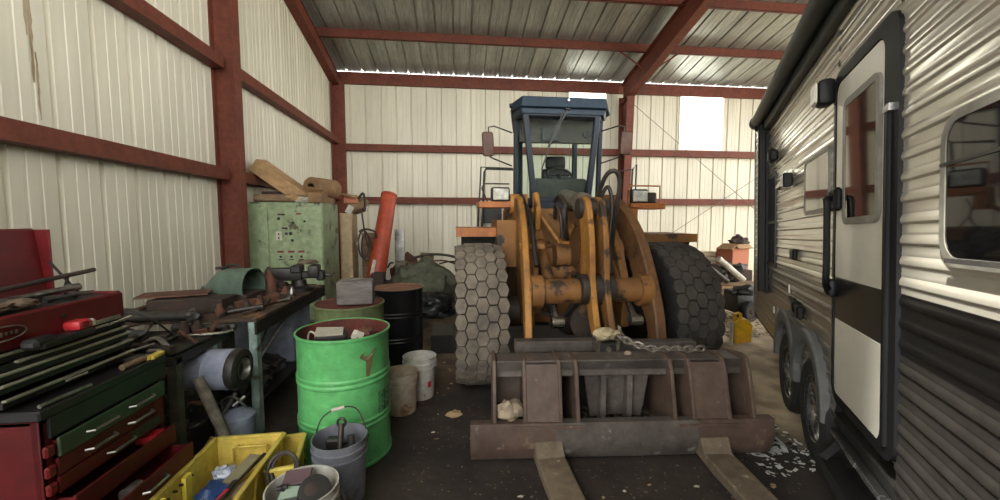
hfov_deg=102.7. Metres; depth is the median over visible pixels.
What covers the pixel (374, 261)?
sheet
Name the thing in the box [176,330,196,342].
rod
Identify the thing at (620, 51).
beam
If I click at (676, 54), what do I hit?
beam
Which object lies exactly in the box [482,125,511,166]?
mirror
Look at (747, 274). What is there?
stand
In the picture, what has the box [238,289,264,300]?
block
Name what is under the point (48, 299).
tool
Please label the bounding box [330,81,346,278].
steel column
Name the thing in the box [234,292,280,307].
iron
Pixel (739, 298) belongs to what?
engine
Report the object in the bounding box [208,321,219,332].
rod
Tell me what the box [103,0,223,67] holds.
beam
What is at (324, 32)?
beam
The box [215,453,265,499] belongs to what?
rod
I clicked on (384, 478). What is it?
floor
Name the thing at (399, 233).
panel
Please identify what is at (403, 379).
bucket
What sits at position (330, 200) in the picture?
carton
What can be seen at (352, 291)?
metal box
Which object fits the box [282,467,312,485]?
pad
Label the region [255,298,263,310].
fitting
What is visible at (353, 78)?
beam
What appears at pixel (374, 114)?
wall
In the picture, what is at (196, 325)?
fitting
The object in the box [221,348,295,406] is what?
shelf
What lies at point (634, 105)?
beam
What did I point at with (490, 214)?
vent
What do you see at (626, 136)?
mirror
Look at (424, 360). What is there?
bucket
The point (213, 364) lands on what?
canister
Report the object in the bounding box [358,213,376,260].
hanging cord
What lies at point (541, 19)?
roof
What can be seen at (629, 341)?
chain
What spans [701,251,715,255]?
timber
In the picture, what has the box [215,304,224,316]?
fitting
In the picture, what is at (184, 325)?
fitting
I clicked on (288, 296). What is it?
rod
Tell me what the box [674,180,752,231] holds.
beam
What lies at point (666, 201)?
beam
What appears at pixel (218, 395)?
box
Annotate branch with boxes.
[430,260,454,263]
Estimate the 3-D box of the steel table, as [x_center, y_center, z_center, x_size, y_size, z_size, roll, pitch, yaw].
[-2.407,0.967,2.601,1.020,0.882,0.709,0,4,-6]
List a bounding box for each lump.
[351,330,363,338]
[357,328,372,336]
[711,263,719,271]
[719,265,727,274]
[728,274,733,279]
[733,262,747,273]
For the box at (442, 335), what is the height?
0.220 m
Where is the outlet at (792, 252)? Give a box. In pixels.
[789,249,796,259]
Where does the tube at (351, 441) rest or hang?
in the bucket at (349, 462)
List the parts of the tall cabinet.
panel, cabinet door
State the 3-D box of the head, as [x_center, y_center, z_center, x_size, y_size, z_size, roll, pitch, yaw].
[-1.323,1.247,2.046,0.109,0.089,0.233,0,4,-6]
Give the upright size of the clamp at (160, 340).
0.081 m
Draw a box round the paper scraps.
[294,197,307,201]
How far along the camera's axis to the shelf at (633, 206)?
4.41 m
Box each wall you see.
[0,0,332,330]
[344,84,761,278]
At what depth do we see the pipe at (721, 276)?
7.51 m
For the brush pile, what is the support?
on the floor
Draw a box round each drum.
[293,317,391,467]
[313,297,384,321]
[375,283,423,366]
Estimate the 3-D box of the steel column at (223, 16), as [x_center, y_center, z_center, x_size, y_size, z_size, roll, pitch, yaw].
[-3.580,-2.012,5.258,0.284,6.427,0.170,0,4,-6]
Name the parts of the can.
can handle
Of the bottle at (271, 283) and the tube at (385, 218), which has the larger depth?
the tube at (385, 218)
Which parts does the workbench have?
leg, leg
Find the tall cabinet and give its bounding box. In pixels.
[248,202,339,321]
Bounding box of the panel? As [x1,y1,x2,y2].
[394,229,404,274]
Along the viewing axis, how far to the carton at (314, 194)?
5.94 m
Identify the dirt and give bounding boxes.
[564,406,650,417]
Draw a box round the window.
[678,96,724,150]
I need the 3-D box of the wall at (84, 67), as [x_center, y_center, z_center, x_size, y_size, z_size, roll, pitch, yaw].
[-3.646,-2.744,4.353,0.034,8.022,12.150,0,4,-6]
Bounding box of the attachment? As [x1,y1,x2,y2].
[470,334,777,499]
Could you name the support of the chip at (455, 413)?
on the floor
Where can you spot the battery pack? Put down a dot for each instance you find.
(344, 336)
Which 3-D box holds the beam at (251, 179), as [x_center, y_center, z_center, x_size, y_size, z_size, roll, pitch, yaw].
[-3.926,-1.195,7.909,0.160,0.150,5.030,0,4,-6]
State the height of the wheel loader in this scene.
3.158 m
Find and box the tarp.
[422,291,455,318]
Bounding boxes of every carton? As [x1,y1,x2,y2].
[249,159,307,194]
[285,194,298,200]
[307,187,327,202]
[328,198,334,203]
[716,243,752,269]
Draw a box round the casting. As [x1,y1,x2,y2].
[276,280,284,287]
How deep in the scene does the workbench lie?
3.03 m
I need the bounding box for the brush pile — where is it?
[390,251,417,276]
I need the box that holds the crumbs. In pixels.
[401,402,817,499]
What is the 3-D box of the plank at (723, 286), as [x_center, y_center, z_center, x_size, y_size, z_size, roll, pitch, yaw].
[4.217,0.720,7.856,1.700,0.055,0.240,0,4,-3]
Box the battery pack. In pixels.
[314,329,347,340]
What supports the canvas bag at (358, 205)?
on the wooden board at (348, 223)
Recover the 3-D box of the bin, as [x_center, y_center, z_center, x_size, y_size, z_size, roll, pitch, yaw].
[-2.291,0.787,4.069,0.540,0.578,0.460,0,4,-6]
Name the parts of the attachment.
gusset plate, plate, hanger plate, plate, plate, hanger plate, plate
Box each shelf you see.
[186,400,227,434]
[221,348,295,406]
[477,201,510,207]
[627,203,664,209]
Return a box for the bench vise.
[265,264,334,291]
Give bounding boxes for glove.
[0,298,40,313]
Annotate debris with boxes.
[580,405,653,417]
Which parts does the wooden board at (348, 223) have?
locker door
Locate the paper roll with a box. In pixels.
[303,177,340,197]
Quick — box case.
[136,428,164,444]
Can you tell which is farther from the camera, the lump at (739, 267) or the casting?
the lump at (739, 267)
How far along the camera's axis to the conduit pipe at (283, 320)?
3.51 m
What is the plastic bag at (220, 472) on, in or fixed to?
in the crate at (195, 475)
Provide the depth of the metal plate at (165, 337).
2.54 m
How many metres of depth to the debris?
2.97 m
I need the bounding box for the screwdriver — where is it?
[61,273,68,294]
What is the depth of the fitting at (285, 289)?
3.81 m
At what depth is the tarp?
6.52 m
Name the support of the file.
on the tool chest at (25, 254)
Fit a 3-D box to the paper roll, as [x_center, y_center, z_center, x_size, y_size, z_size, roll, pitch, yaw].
[-2.818,-0.985,6.359,0.300,0.300,0.524,1,4,16]
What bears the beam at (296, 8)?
attached to the wall at (84, 67)
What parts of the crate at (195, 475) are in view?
saw blade, handle panel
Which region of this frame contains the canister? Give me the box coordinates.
[182,348,235,390]
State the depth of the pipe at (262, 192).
6.06 m
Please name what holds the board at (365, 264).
on the floor
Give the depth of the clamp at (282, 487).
1.83 m
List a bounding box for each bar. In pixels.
[0,268,95,292]
[0,283,81,302]
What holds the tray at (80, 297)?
in the tool chest at (25, 254)
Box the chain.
[616,334,705,352]
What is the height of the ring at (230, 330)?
0.020 m
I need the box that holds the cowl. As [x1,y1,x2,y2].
[205,263,265,294]
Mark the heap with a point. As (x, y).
(433, 276)
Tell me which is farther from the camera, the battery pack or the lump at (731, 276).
the lump at (731, 276)
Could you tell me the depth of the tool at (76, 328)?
1.64 m
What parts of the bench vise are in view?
screw handle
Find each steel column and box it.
[207,0,249,336]
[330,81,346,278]
[617,92,634,250]
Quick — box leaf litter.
[725,311,769,337]
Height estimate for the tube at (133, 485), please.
0.060 m
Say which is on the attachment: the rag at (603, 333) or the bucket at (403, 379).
the rag at (603, 333)
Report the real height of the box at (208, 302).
0.105 m
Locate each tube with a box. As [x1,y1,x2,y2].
[118,479,142,499]
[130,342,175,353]
[253,194,307,201]
[347,434,355,446]
[366,191,396,277]
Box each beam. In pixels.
[0,116,229,179]
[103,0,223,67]
[241,69,339,143]
[246,172,340,199]
[284,0,339,84]
[315,27,784,59]
[337,71,766,98]
[344,143,618,155]
[347,197,528,203]
[576,0,806,14]
[620,0,715,104]
[620,51,645,70]
[632,149,753,158]
[634,105,752,207]
[656,199,753,204]
[661,54,677,65]
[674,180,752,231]
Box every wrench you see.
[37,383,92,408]
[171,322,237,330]
[336,417,346,449]
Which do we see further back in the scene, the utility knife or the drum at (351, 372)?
the drum at (351, 372)
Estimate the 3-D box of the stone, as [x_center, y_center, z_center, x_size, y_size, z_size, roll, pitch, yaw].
[0.075,1.050,2.626,0.197,0.154,0.136,0,4,-6]
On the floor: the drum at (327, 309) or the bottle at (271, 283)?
the drum at (327, 309)
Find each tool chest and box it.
[0,228,135,410]
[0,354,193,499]
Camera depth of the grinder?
1.82 m
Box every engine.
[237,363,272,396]
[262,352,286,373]
[723,283,756,321]
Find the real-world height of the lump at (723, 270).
0.205 m
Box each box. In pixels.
[146,294,237,312]
[164,390,223,422]
[336,278,374,305]
[371,272,385,285]
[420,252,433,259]
[431,324,453,352]
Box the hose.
[414,253,454,257]
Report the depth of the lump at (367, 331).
2.73 m
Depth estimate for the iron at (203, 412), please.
2.61 m
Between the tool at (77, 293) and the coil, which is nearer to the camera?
the tool at (77, 293)
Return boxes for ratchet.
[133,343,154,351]
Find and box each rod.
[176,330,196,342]
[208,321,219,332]
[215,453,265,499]
[218,305,233,317]
[225,304,262,314]
[261,329,266,345]
[276,295,290,302]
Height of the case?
0.030 m
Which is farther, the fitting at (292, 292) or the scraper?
the fitting at (292, 292)
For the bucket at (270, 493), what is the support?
on the floor
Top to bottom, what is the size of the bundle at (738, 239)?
0.337 m
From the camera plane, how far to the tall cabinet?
5.89 m
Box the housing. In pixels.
[163,348,253,393]
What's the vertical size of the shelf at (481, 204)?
0.065 m
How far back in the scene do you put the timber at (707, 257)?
8.67 m
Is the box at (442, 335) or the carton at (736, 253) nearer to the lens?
the box at (442, 335)
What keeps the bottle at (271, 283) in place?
on the workbench
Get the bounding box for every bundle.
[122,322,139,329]
[728,234,749,243]
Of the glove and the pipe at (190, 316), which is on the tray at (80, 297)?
the glove
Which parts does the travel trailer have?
corner trim, awning arm, glass, glass, grab handle, panel, band panel, panel, glass, door frame, glass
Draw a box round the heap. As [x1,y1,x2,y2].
[388,256,455,302]
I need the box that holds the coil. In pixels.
[265,450,299,485]
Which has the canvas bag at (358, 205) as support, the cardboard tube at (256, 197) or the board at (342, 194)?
the board at (342, 194)
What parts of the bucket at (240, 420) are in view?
bail handle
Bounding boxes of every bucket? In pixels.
[215,392,255,436]
[263,464,345,499]
[310,405,368,499]
[389,365,418,416]
[402,350,436,400]
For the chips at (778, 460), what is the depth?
2.68 m
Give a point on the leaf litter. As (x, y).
(731, 316)
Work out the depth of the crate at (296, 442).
2.40 m
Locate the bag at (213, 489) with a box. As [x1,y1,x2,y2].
[192,479,235,499]
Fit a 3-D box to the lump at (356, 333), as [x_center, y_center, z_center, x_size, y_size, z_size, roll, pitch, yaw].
[-0.957,0.578,2.692,0.087,0.083,0.041,0,4,-6]
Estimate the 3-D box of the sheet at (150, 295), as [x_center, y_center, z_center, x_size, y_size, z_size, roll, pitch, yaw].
[-2.613,0.353,3.223,0.460,0.012,0.260,-2,5,-26]
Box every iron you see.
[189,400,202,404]
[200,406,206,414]
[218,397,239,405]
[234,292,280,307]
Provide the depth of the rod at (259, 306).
3.10 m
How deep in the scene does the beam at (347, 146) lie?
10.60 m
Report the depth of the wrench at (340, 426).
2.30 m
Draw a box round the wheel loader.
[454,96,725,384]
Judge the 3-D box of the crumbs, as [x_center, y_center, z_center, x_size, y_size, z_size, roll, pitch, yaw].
[0.589,1.396,2.700,2.464,0.007,1.803,0,4,-6]
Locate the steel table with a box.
[133,322,237,444]
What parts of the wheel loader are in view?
handrail, guide plate, radio panel, scuttle panel, driver seat, piston rod, cab frame, frame, bell crank plate, bell crank plate, handrail, piston rod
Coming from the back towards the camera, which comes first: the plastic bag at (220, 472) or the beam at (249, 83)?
the beam at (249, 83)
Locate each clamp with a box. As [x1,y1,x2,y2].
[143,336,169,353]
[276,484,287,499]
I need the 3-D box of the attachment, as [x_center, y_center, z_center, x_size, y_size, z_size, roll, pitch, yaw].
[0.830,1.052,2.372,2.022,0.723,1.583,0,4,-2]
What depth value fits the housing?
2.54 m
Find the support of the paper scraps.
on the tall cabinet
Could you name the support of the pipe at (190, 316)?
on the rod
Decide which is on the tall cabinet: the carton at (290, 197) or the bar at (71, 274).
the carton at (290, 197)
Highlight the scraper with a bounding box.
[277,486,299,499]
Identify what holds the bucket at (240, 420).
on the floor
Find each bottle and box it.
[265,271,276,294]
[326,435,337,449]
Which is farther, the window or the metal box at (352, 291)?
the window
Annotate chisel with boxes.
[64,371,87,381]
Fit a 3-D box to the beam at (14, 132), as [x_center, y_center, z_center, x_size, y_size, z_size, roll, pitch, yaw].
[-3.244,-0.741,1.859,0.160,0.150,6.820,0,4,-6]
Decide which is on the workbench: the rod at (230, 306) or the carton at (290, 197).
the rod at (230, 306)
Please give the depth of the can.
5.17 m
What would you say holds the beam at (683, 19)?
on the steel column at (626, 111)
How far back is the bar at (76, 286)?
1.80 m
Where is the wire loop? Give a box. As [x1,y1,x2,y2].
[122,310,173,334]
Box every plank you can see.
[720,281,753,284]
[722,285,753,288]
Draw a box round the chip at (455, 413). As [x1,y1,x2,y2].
[445,410,462,417]
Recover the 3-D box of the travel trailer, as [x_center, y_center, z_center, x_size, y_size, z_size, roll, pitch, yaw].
[2.729,-0.068,1.359,2.667,3.197,8.273,2,5,26]
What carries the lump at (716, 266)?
on the lump
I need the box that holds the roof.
[302,0,808,87]
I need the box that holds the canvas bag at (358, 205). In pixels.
[344,192,368,214]
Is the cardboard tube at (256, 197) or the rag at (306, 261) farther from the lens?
the cardboard tube at (256, 197)
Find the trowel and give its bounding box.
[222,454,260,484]
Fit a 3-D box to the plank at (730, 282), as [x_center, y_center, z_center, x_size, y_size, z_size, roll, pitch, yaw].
[4.234,0.653,7.873,1.700,0.055,0.220,0,4,-1]
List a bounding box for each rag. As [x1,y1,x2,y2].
[298,259,318,263]
[593,327,619,341]
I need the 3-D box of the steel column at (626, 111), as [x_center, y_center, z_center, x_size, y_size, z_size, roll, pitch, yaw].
[3.408,-1.698,10.934,0.200,4.950,0.564,0,4,-6]
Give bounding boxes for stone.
[497,398,522,421]
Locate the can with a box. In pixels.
[731,312,752,342]
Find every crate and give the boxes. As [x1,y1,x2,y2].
[149,432,285,499]
[262,432,306,486]
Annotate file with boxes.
[108,315,131,324]
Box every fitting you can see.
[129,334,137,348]
[178,321,189,333]
[191,320,202,333]
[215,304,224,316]
[242,300,251,306]
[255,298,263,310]
[282,285,288,294]
[288,287,295,296]
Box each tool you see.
[20,318,95,350]
[41,293,74,302]
[68,290,93,297]
[216,488,228,499]
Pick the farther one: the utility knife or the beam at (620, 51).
the beam at (620, 51)
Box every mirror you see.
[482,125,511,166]
[600,125,631,163]
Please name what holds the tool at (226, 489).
in the crate at (195, 475)
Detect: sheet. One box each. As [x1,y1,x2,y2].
[132,289,211,299]
[370,260,375,274]
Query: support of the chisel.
on the tool chest at (25, 254)
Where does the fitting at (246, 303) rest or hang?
on the workbench
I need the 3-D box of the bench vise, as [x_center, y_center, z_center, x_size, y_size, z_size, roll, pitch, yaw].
[-2.043,0.283,4.094,0.628,0.260,0.268,-1,4,-14]
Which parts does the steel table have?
bent bracket, leg, leg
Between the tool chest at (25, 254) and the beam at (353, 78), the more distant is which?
the beam at (353, 78)
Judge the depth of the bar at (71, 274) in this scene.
1.83 m
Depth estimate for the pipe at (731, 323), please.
5.11 m
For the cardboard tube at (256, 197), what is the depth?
5.90 m
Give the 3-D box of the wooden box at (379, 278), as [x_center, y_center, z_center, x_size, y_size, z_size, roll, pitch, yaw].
[-1.908,0.741,6.299,0.200,0.780,0.200,0,4,-6]
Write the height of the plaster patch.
0.005 m
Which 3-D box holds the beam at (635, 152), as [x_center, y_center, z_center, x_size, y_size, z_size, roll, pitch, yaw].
[7.293,-2.752,11.616,7.570,0.170,0.180,0,4,-6]
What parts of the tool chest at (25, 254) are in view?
chest lid, drawer, panel, drawer, drawer, drawer, drawer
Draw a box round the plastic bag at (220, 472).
[211,463,235,479]
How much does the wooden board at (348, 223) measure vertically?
1.700 m
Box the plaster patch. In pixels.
[750,436,786,456]
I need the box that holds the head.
[228,478,247,497]
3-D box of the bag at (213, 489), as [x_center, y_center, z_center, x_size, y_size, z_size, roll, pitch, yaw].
[-1.480,1.258,2.079,0.165,0.107,0.206,0,4,-6]
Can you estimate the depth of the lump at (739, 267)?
7.65 m
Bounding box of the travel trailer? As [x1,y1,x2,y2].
[749,0,999,499]
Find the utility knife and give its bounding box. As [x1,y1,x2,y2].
[146,350,164,360]
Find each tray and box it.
[0,294,104,316]
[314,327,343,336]
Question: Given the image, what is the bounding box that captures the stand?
[742,270,751,280]
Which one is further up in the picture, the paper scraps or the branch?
the paper scraps
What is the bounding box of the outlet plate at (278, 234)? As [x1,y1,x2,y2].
[276,232,281,240]
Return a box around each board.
[340,193,356,197]
[340,213,358,278]
[361,233,373,277]
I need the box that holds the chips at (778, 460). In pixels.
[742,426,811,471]
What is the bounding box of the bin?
[234,304,309,361]
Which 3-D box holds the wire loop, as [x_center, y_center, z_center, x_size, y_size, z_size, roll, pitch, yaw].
[-2.278,0.463,2.546,0.308,0.223,0.278,-2,5,-20]
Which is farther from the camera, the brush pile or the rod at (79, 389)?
the brush pile
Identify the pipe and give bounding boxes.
[122,310,203,321]
[192,376,231,435]
[261,191,282,193]
[261,319,284,355]
[711,266,729,283]
[716,256,745,281]
[729,322,733,345]
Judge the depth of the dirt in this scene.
3.00 m
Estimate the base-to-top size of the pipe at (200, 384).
0.584 m
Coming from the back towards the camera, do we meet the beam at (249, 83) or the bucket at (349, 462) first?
the beam at (249, 83)
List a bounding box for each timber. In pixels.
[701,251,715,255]
[705,256,715,259]
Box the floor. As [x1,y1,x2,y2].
[170,273,875,499]
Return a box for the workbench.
[130,285,324,433]
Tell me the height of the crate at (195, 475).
0.344 m
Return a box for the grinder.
[290,474,331,499]
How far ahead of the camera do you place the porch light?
2.35 m
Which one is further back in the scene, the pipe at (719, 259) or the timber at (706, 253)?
the timber at (706, 253)
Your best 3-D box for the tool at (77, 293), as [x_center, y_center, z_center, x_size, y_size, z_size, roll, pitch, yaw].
[-1.972,0.204,1.883,0.037,0.036,0.084,2,5,28]
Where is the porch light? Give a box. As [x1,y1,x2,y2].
[810,78,835,108]
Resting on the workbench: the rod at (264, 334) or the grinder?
the rod at (264, 334)
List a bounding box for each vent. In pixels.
[483,208,508,222]
[775,168,792,190]

